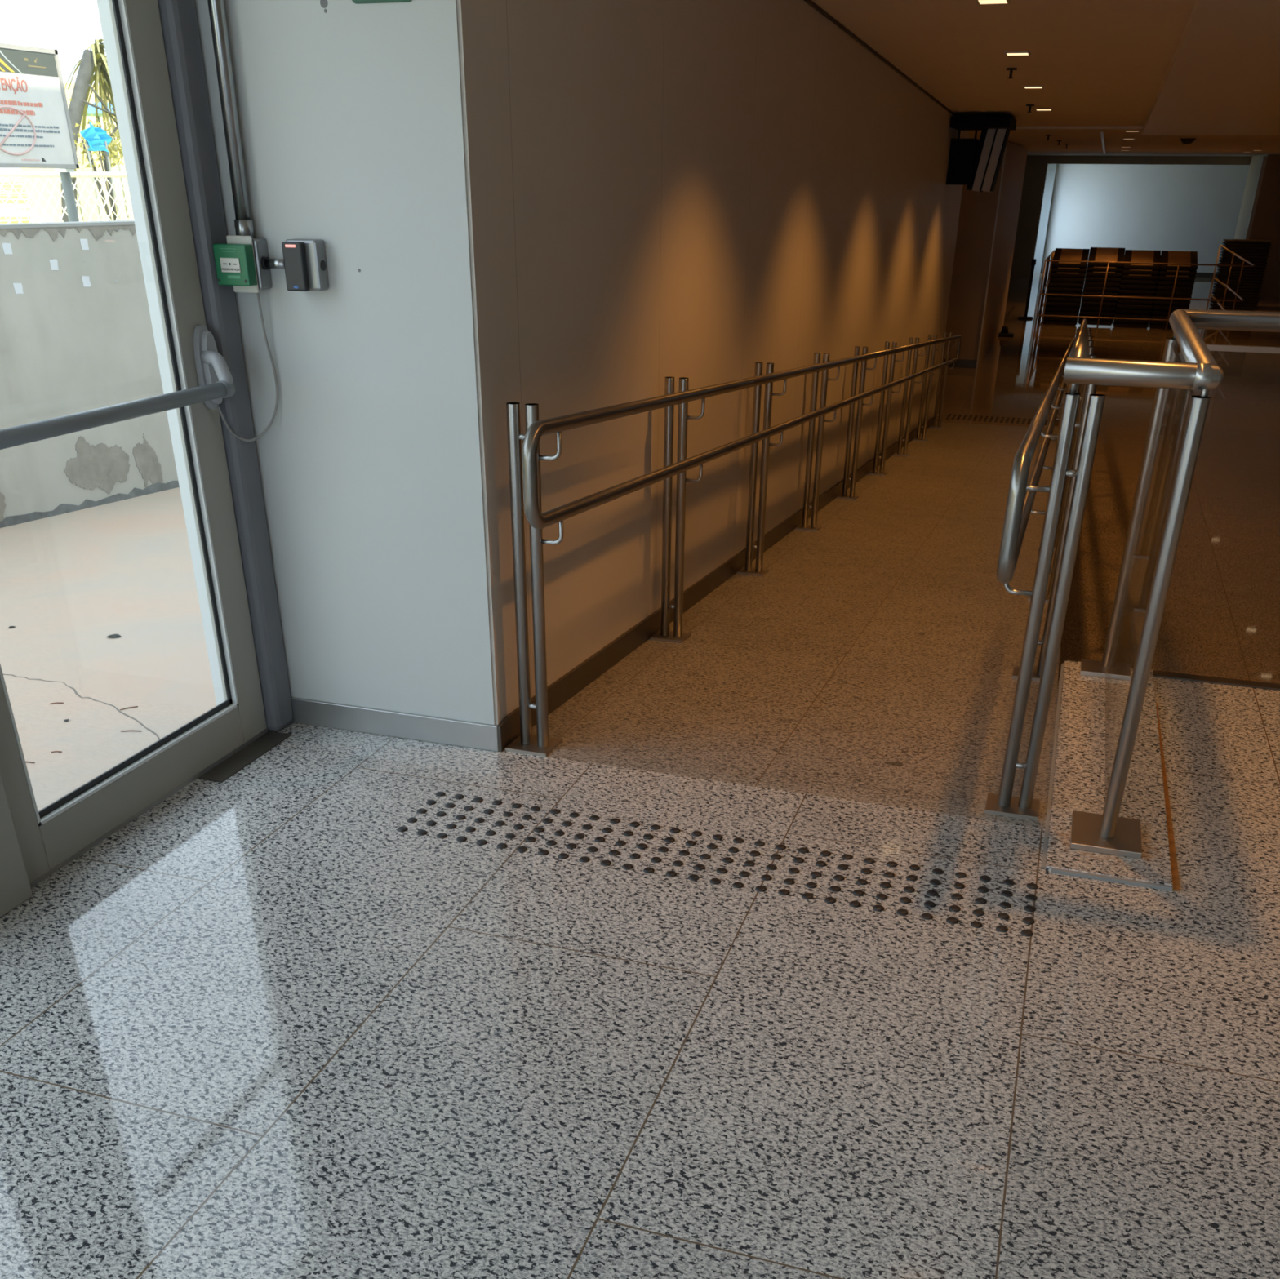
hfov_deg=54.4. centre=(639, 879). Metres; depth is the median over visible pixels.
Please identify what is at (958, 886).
stud
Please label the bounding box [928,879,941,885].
stud
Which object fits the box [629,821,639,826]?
stud
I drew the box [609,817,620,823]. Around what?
stud
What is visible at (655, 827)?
stud
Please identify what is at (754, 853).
stud
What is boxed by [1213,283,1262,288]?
tray
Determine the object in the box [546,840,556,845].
stud
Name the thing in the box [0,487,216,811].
ground
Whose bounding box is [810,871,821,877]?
stud
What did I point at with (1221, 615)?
floor
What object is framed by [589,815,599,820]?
stud
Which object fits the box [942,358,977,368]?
baseboard
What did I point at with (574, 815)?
stud
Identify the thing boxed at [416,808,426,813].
stud
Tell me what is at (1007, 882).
stud
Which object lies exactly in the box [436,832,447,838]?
stud
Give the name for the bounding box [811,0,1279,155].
ceiling
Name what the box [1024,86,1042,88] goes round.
diffuser
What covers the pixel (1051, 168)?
wall
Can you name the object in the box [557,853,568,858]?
stud
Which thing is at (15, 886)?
door frame
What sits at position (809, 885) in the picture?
stud
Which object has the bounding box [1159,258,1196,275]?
tray
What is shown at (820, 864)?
stud
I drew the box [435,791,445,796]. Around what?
stud
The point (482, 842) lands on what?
stud
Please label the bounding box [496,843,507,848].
stud
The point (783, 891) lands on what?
stud
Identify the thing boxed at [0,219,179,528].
wall
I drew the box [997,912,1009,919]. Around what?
stud
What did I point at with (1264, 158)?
trim
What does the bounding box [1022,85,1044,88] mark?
recessed light
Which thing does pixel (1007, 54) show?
diffuser
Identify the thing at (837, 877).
stud
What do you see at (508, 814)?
stud
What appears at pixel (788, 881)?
stud
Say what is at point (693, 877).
stud
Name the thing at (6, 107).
print
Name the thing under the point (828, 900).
stud
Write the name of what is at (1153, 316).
tray
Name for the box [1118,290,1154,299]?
tray
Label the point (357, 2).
exit sign
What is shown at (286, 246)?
light
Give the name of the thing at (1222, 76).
ceiling
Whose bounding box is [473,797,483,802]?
stud
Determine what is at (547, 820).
stud
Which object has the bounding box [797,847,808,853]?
stud
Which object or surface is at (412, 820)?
stud
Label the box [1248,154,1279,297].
wall
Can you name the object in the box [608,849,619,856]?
stud
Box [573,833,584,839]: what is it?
stud
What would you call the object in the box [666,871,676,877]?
stud
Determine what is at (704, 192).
wall
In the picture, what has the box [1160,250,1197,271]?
tray
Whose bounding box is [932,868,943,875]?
stud
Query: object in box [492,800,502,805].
stud
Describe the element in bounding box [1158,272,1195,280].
tray
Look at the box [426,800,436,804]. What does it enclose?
stud
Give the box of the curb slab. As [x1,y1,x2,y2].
[1041,660,1180,891]
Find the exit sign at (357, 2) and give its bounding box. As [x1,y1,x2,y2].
[351,0,412,4]
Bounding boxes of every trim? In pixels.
[29,728,267,888]
[198,731,291,782]
[804,0,958,116]
[975,142,1007,368]
[1100,131,1106,153]
[1153,670,1279,690]
[1244,156,1267,239]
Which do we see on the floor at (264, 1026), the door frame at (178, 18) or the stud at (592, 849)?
the stud at (592, 849)
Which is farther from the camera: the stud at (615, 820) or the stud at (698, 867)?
the stud at (615, 820)
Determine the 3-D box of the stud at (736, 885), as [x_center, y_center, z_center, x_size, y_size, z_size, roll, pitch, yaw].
[0.231,0.013,2.933,0.027,0.005,0.027,-24,38,-37]
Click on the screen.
(975, 163)
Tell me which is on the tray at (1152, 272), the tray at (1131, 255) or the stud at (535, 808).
the tray at (1131, 255)
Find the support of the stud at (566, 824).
on the floor at (264, 1026)
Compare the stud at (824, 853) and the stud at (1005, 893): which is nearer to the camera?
the stud at (1005, 893)
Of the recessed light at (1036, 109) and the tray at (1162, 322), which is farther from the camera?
the tray at (1162, 322)
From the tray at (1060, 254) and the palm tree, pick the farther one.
the palm tree
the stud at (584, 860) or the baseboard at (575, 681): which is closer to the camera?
the stud at (584, 860)
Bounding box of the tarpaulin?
[80,121,119,221]
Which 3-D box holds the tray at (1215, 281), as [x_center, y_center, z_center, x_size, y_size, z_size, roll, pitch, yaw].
[12.771,-12.733,26.589,0.900,0.052,0.630,9,31,15]
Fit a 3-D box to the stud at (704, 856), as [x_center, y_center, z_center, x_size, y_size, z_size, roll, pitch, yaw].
[0.160,-0.056,3.054,0.027,0.005,0.027,-11,32,-20]
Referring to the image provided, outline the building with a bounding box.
[20,83,133,222]
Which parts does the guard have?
plate, plate, post, rail, post, rail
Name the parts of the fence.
rail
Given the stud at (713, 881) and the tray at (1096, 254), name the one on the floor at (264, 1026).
the stud at (713, 881)
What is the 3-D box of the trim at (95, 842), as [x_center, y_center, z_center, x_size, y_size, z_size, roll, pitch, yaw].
[-1.479,0.048,2.838,0.075,0.012,2.140,10,31,16]
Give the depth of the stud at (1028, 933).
2.75 m
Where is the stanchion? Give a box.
[1017,258,1036,319]
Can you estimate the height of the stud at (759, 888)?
0.005 m
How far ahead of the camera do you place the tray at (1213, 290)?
26.42 m
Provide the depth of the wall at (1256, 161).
30.77 m
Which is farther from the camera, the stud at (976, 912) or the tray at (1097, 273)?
the tray at (1097, 273)
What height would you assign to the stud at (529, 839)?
0.005 m
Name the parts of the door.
rail, mounting plate, lever arm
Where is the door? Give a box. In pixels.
[0,0,266,883]
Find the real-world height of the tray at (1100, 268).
0.275 m
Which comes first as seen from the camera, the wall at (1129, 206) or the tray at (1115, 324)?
the tray at (1115, 324)
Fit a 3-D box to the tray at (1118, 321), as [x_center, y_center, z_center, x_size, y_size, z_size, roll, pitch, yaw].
[9.270,-10.661,23.449,0.625,0.275,0.949,10,31,16]
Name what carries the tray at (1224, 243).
on the tray at (1226, 246)
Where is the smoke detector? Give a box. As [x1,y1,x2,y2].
[1179,138,1195,144]
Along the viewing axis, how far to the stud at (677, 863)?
3.02 m
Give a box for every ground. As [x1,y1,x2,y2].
[0,177,31,223]
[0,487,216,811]
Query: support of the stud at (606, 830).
on the floor at (264, 1026)
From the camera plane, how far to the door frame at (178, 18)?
3.20 m
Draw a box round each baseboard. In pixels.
[290,697,498,751]
[497,416,933,752]
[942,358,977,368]
[1085,271,1217,277]
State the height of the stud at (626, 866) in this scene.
0.005 m
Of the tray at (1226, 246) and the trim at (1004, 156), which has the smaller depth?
the trim at (1004, 156)
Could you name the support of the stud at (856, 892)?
on the floor at (264, 1026)
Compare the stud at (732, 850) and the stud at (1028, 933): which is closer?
the stud at (1028, 933)
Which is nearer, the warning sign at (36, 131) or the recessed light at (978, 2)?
the recessed light at (978, 2)
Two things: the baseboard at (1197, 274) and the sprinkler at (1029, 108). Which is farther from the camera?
the baseboard at (1197, 274)
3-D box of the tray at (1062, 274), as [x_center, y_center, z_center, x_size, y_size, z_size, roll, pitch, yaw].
[8.072,-11.505,23.425,0.625,0.275,0.949,10,31,16]
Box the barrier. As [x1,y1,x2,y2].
[1205,244,1242,309]
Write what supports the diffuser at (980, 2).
attached to the recessed light at (978, 2)
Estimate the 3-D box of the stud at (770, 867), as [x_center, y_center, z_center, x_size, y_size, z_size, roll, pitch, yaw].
[0.318,-0.030,3.010,0.027,0.005,0.027,11,31,17]
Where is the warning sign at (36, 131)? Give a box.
[0,43,79,222]
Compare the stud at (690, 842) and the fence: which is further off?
the fence
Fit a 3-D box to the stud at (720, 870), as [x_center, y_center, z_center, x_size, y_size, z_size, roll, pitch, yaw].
[0.197,-0.021,2.993,0.027,0.005,0.027,11,31,18]
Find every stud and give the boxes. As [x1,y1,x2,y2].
[397,826,408,831]
[406,817,417,822]
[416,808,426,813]
[416,830,427,835]
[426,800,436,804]
[426,820,436,826]
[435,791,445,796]
[435,811,446,817]
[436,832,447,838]
[445,802,455,808]
[445,823,456,829]
[453,794,464,799]
[455,814,466,820]
[456,835,466,841]
[463,805,474,811]
[465,826,475,832]
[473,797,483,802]
[474,817,484,822]
[476,839,487,844]
[483,808,493,814]
[484,830,496,835]
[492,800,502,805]
[494,820,505,826]
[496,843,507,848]
[502,811,513,817]
[505,833,515,839]
[511,803,521,808]
[513,823,524,829]
[516,846,527,852]
[521,814,532,820]
[524,836,535,842]
[530,805,540,811]
[533,826,544,832]
[537,849,548,855]
[542,817,552,823]
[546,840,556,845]
[550,808,559,814]
[554,830,564,835]
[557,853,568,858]
[561,821,572,826]
[565,843,576,848]
[568,812,579,817]
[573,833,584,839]
[578,856,590,862]
[582,824,592,830]
[586,846,598,852]
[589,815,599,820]
[594,836,604,842]
[600,860,611,866]
[601,827,612,833]
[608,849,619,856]
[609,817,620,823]
[615,840,626,846]
[622,831,633,836]
[622,863,633,870]
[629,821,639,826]
[629,853,640,859]
[636,843,647,848]
[643,834,653,839]
[643,866,654,873]
[649,824,660,830]
[650,857,661,862]
[657,846,668,853]
[664,836,675,842]
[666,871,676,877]
[670,827,679,833]
[672,860,683,866]
[679,849,689,856]
[684,840,696,846]
[688,874,699,880]
[691,831,702,836]
[693,863,705,870]
[699,853,711,859]
[706,844,717,849]
[709,878,720,884]
[712,834,723,839]
[715,867,727,874]
[722,857,733,863]
[728,847,738,853]
[732,881,743,888]
[733,837,743,843]
[738,871,750,877]
[743,860,755,866]
[749,850,760,857]
[754,840,764,846]
[755,885,766,892]
[760,874,772,880]
[765,864,777,870]
[770,853,782,860]
[775,844,786,850]
[777,888,789,895]
[783,878,795,884]
[788,867,799,874]
[793,857,804,863]
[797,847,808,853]
[801,893,813,899]
[805,882,817,888]
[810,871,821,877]
[815,860,826,866]
[820,850,831,857]
[824,897,835,903]
[829,885,840,892]
[833,875,844,880]
[837,864,848,870]
[841,853,852,860]
[848,900,861,907]
[853,889,864,896]
[856,879,867,885]
[860,868,871,874]
[863,857,875,863]
[872,904,884,911]
[875,893,887,900]
[880,882,891,888]
[883,871,894,878]
[886,861,897,867]
[896,908,908,915]
[899,897,911,903]
[903,886,915,893]
[906,875,917,881]
[908,864,919,871]
[920,912,933,919]
[924,901,935,907]
[926,889,937,896]
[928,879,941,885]
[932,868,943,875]
[946,916,958,924]
[948,905,960,911]
[951,893,962,900]
[953,882,964,888]
[955,871,966,878]
[970,920,982,928]
[972,909,984,915]
[974,897,986,904]
[977,886,989,893]
[979,875,991,881]
[995,925,1008,932]
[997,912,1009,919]
[999,902,1011,908]
[1000,890,1013,897]
[1003,879,1014,885]
[1020,929,1033,937]
[1022,917,1035,924]
[1023,905,1035,912]
[1025,893,1037,900]
[1026,883,1038,889]
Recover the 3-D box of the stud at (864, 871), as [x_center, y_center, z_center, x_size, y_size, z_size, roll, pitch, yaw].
[0.544,-0.020,2.996,0.027,0.005,0.027,4,30,6]
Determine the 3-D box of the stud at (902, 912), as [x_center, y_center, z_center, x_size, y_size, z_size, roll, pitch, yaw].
[0.597,0.074,2.831,0.027,0.005,0.027,-16,33,-26]
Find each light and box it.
[284,244,295,247]
[975,0,1010,4]
[1004,51,1031,56]
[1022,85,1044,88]
[1035,108,1053,111]
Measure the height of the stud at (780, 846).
0.005 m
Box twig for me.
[120,729,141,731]
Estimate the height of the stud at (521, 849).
0.005 m
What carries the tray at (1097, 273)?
on the tray
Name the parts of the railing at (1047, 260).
post, post, post, post, post, post, rail, rail, rail, post, post, post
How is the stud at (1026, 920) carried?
on the floor at (264, 1026)
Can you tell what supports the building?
on the ground at (6, 186)
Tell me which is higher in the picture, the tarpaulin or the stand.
the tarpaulin
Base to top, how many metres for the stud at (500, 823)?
0.005 m
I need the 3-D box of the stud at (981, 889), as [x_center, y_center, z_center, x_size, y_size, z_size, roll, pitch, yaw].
[0.806,0.024,2.924,0.027,0.005,0.027,-10,31,-18]
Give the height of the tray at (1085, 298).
0.275 m
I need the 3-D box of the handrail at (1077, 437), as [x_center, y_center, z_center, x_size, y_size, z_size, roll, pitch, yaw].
[2.725,-2.925,7.940,0.190,2.017,11.856,10,31,16]
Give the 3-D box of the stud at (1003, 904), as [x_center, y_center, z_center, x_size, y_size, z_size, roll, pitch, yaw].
[0.840,0.058,2.862,0.027,0.005,0.027,26,38,38]
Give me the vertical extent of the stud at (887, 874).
0.005 m
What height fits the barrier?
1.234 m
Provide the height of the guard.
1.124 m
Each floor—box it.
[0,663,1279,1278]
[936,272,1279,688]
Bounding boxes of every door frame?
[0,774,32,917]
[157,0,293,730]
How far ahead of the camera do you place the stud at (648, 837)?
3.14 m
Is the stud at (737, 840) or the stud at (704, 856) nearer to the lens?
the stud at (704, 856)
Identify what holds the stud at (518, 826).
on the floor at (264, 1026)
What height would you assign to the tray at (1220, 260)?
0.052 m
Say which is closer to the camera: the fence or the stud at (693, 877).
the stud at (693, 877)
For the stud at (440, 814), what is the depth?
3.24 m
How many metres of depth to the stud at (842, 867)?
3.01 m
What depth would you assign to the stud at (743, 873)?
2.97 m
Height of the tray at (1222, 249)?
0.052 m
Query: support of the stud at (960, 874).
on the floor at (264, 1026)
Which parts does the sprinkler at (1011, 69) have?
stem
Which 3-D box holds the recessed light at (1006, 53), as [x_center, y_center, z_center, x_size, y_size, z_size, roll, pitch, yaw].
[2.186,-4.780,7.207,0.144,0.011,0.144,10,29,16]
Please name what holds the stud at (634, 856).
on the floor at (264, 1026)
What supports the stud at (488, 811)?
on the floor at (264, 1026)
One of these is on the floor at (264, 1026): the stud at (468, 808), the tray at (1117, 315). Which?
the stud at (468, 808)
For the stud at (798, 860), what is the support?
on the floor at (264, 1026)
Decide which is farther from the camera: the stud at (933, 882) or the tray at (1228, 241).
the tray at (1228, 241)
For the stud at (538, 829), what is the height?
0.005 m
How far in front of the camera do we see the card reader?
3.07 m
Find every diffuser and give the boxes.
[977,0,1007,4]
[1006,53,1028,55]
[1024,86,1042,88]
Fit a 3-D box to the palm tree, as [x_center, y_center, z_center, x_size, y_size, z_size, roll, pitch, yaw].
[-12.019,-16.168,27.694,2.310,4.268,3.336,10,31,16]
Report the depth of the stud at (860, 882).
2.94 m
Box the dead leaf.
[106,634,120,636]
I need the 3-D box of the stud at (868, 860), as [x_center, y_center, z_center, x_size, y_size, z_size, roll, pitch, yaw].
[0.561,-0.046,3.042,0.027,0.005,0.027,0,30,-1]
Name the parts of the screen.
screen panel, mount plate, casing, screen panel, casing, screen panel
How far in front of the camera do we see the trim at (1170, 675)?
4.15 m
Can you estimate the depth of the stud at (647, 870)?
2.99 m
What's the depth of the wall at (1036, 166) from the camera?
33.22 m
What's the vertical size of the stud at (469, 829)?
0.005 m
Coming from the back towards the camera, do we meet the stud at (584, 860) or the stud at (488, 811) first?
the stud at (488, 811)
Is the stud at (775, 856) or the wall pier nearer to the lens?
the stud at (775, 856)
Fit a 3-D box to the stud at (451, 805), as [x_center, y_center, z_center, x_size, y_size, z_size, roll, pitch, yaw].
[-0.501,-0.196,3.291,0.027,0.005,0.027,25,37,36]
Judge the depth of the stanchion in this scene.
24.29 m
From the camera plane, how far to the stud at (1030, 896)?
2.89 m
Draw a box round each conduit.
[207,0,254,238]
[261,256,284,270]
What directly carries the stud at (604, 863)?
on the floor at (264, 1026)
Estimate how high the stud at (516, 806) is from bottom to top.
0.005 m
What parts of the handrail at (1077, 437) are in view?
plate, plate, rail, plate, post, post, post, post, post, post, rail, post, post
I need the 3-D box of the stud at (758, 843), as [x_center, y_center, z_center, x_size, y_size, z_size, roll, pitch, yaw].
[0.299,-0.090,3.116,0.027,0.005,0.027,-14,32,-23]
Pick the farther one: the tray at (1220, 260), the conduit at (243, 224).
the tray at (1220, 260)
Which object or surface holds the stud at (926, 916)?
on the floor at (264, 1026)
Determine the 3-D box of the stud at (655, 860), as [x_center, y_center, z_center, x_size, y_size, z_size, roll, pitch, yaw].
[0.039,-0.048,3.038,0.027,0.005,0.027,16,33,26]
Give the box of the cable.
[217,292,278,441]
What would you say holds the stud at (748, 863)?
on the floor at (264, 1026)
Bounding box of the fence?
[0,171,133,223]
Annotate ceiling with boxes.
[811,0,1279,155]
[1142,0,1279,134]
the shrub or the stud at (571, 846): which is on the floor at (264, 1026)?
the stud at (571, 846)
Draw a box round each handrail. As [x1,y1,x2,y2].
[505,332,961,756]
[984,318,1105,821]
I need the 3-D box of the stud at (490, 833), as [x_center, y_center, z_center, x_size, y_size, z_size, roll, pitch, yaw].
[-0.379,-0.118,3.155,0.027,0.005,0.027,-24,38,-37]
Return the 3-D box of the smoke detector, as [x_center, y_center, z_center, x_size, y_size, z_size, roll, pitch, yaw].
[6.850,-9.231,15.579,0.199,0.060,0.199,10,31,16]
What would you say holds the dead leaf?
on the ground at (69, 582)
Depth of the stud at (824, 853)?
3.07 m
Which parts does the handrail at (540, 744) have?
post, plate, post, post, plate, post, rail, plate, post, post, plate, post, post, plate, post, post, plate, post, post, plate, post, post, plate, post, post, plate, post, post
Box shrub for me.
[68,84,123,220]
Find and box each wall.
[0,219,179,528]
[96,0,495,724]
[456,0,968,725]
[1009,155,1251,278]
[1033,164,1057,273]
[1040,164,1249,272]
[1234,154,1266,239]
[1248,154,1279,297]
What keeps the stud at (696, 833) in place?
on the floor at (264, 1026)
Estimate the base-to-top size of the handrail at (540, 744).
1.837 m
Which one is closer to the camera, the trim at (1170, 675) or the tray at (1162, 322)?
the trim at (1170, 675)
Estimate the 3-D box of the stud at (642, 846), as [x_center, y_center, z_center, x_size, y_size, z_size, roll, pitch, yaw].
[0.006,-0.083,3.099,0.027,0.005,0.027,6,30,9]
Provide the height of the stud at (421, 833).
0.005 m
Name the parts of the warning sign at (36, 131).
frame, post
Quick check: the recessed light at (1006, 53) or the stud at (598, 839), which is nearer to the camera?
the stud at (598, 839)
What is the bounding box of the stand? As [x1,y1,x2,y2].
[998,325,1013,337]
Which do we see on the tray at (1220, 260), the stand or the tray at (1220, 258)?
the tray at (1220, 258)
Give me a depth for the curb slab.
3.42 m
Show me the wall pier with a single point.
(978, 210)
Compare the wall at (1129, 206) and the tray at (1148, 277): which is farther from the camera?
the wall at (1129, 206)
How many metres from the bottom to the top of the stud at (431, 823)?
0.005 m
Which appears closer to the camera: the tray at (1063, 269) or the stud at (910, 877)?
the stud at (910, 877)
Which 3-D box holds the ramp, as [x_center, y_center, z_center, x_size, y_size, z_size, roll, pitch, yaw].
[2.202,-2.616,8.684,1.530,1.050,12.111,10,31,16]
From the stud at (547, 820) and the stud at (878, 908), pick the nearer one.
the stud at (878, 908)
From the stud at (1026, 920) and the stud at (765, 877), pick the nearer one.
the stud at (1026, 920)
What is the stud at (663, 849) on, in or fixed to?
on the floor at (264, 1026)
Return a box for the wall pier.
[943,141,1027,364]
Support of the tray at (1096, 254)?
on the tray at (1100, 268)
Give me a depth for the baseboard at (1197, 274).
35.30 m
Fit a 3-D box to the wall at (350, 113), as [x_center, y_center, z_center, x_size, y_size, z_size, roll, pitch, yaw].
[-0.825,-2.527,2.640,0.941,5.300,0.142,10,31,16]
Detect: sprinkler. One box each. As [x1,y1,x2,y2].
[1005,67,1017,78]
[1026,104,1034,112]
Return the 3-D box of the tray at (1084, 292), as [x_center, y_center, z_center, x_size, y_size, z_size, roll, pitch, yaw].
[8.670,-11.145,23.402,0.625,0.275,0.949,10,31,16]
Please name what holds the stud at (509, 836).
on the floor at (264, 1026)
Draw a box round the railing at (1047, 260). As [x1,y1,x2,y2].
[1035,249,1255,331]
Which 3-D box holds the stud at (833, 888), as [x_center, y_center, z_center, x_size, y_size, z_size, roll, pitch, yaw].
[0.458,0.022,2.922,0.027,0.005,0.027,1,30,1]
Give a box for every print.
[0,100,43,115]
[0,123,59,146]
[22,159,39,160]
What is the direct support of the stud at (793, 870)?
on the floor at (264, 1026)
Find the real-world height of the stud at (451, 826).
0.005 m
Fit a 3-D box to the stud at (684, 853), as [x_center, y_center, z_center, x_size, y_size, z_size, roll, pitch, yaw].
[0.110,-0.065,3.070,0.027,0.005,0.027,10,31,16]
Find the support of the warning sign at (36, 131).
on the ground at (6, 186)
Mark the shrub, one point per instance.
(102, 157)
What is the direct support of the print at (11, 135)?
attached to the warning sign at (36, 131)
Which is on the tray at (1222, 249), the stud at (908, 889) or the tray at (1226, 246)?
the tray at (1226, 246)
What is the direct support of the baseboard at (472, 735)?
attached to the wall at (350, 113)
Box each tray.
[1044,309,1079,315]
[1049,266,1087,282]
[1049,270,1085,277]
[1050,256,1088,272]
[1051,248,1089,267]
[1077,311,1113,325]
[1078,313,1114,320]
[1079,308,1115,315]
[1081,293,1117,301]
[1082,288,1118,296]
[1085,269,1122,276]
[1086,264,1123,271]
[1087,247,1125,266]
[1112,319,1148,328]
[1113,313,1150,324]
[1114,308,1151,318]
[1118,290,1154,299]
[1120,271,1157,284]
[1121,267,1158,279]
[1122,255,1159,275]
[1123,249,1160,270]
[1149,320,1172,329]
[1150,315,1169,324]
[1151,310,1170,319]
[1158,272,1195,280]
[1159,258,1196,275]
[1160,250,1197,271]
[1209,300,1257,306]
[1212,288,1260,294]
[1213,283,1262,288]
[1214,280,1262,285]
[1218,259,1267,265]
[1219,257,1267,262]
[1220,251,1269,256]
[1220,253,1268,258]
[1221,248,1270,253]
[1222,239,1271,244]
[1222,242,1271,246]
[1222,244,1271,249]
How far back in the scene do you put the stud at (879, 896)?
2.88 m
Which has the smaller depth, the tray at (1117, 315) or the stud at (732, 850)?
the stud at (732, 850)
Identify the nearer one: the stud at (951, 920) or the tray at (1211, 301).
the stud at (951, 920)
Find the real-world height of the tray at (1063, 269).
0.275 m
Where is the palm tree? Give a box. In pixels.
[60,39,122,222]
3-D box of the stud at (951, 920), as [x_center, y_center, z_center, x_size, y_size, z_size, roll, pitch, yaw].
[0.702,0.092,2.801,0.027,0.005,0.027,13,32,20]
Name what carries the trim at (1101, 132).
attached to the ceiling at (1097, 63)
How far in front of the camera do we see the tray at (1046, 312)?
23.41 m
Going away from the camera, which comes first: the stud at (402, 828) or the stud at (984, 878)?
the stud at (984, 878)
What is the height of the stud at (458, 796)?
0.005 m
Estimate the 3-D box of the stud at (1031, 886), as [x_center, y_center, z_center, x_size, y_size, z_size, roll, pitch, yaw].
[0.926,0.016,2.939,0.027,0.005,0.027,9,31,15]
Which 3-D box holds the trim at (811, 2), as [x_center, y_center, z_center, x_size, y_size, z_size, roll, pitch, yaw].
[1.470,-4.957,7.528,0.011,0.362,11.930,10,31,16]
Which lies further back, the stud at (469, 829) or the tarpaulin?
the tarpaulin
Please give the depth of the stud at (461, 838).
3.12 m
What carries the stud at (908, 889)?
on the floor at (264, 1026)
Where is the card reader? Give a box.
[281,238,328,291]
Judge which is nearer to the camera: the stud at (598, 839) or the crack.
the stud at (598, 839)
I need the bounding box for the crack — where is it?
[2,673,159,739]
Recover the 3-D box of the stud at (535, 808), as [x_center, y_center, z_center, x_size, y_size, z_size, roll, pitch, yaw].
[-0.276,-0.186,3.278,0.027,0.005,0.027,-17,34,-27]
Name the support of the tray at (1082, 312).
on the tray at (1081, 318)
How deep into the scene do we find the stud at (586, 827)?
3.18 m
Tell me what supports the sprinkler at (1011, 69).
attached to the ceiling at (1097, 63)
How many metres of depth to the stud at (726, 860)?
3.03 m
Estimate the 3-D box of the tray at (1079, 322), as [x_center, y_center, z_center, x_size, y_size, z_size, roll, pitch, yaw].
[8.666,-10.717,23.645,0.625,0.275,0.949,10,31,16]
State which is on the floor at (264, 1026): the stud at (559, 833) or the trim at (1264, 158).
the stud at (559, 833)
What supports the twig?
on the ground at (69, 582)
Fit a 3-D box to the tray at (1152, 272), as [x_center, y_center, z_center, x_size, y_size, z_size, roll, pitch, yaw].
[9.276,-11.374,23.046,0.625,0.275,0.949,10,31,16]
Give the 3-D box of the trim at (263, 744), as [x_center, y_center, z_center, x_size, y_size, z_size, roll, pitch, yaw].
[-1.124,-0.353,3.560,0.075,0.004,0.350,10,31,16]
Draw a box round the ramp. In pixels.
[504,421,1060,827]
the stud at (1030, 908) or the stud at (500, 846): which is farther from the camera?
the stud at (500, 846)
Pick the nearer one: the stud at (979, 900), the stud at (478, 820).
the stud at (979, 900)
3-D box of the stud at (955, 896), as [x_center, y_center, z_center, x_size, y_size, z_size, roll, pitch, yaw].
[0.736,0.040,2.893,0.027,0.005,0.027,-9,31,-16]
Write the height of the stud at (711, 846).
0.005 m
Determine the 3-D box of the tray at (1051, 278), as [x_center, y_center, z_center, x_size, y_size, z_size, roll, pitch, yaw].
[8.075,-11.433,23.464,0.625,0.275,0.949,10,31,16]
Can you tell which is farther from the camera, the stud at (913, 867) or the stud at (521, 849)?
the stud at (521, 849)
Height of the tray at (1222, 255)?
0.052 m
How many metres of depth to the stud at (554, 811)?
3.26 m
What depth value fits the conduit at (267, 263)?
3.11 m
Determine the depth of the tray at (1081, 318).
23.28 m
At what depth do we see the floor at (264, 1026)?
2.41 m
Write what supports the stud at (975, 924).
on the floor at (264, 1026)
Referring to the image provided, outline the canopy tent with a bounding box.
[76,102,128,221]
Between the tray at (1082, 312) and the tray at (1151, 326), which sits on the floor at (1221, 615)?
the tray at (1151, 326)
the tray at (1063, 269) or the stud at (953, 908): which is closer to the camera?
the stud at (953, 908)
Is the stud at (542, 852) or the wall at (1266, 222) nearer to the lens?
the stud at (542, 852)
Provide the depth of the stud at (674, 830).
3.17 m
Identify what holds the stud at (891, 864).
on the floor at (264, 1026)
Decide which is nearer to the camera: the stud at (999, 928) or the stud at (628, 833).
the stud at (999, 928)
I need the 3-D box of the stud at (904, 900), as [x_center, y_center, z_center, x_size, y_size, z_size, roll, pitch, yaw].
[0.614,0.048,2.877,0.027,0.005,0.027,24,37,36]
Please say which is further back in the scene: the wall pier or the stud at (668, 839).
the wall pier
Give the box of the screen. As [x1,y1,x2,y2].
[946,116,1017,191]
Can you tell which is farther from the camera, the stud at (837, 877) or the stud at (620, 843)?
the stud at (620, 843)
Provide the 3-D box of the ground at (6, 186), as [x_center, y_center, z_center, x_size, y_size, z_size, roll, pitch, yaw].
[-88.381,-76.980,138.506,256.150,0.200,360.000,10,31,16]
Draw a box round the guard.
[1062,308,1279,858]
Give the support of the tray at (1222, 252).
on the tray at (1222, 255)
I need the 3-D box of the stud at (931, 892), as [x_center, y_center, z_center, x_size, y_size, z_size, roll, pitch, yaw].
[0.682,0.032,2.907,0.027,0.005,0.027,1,29,1]

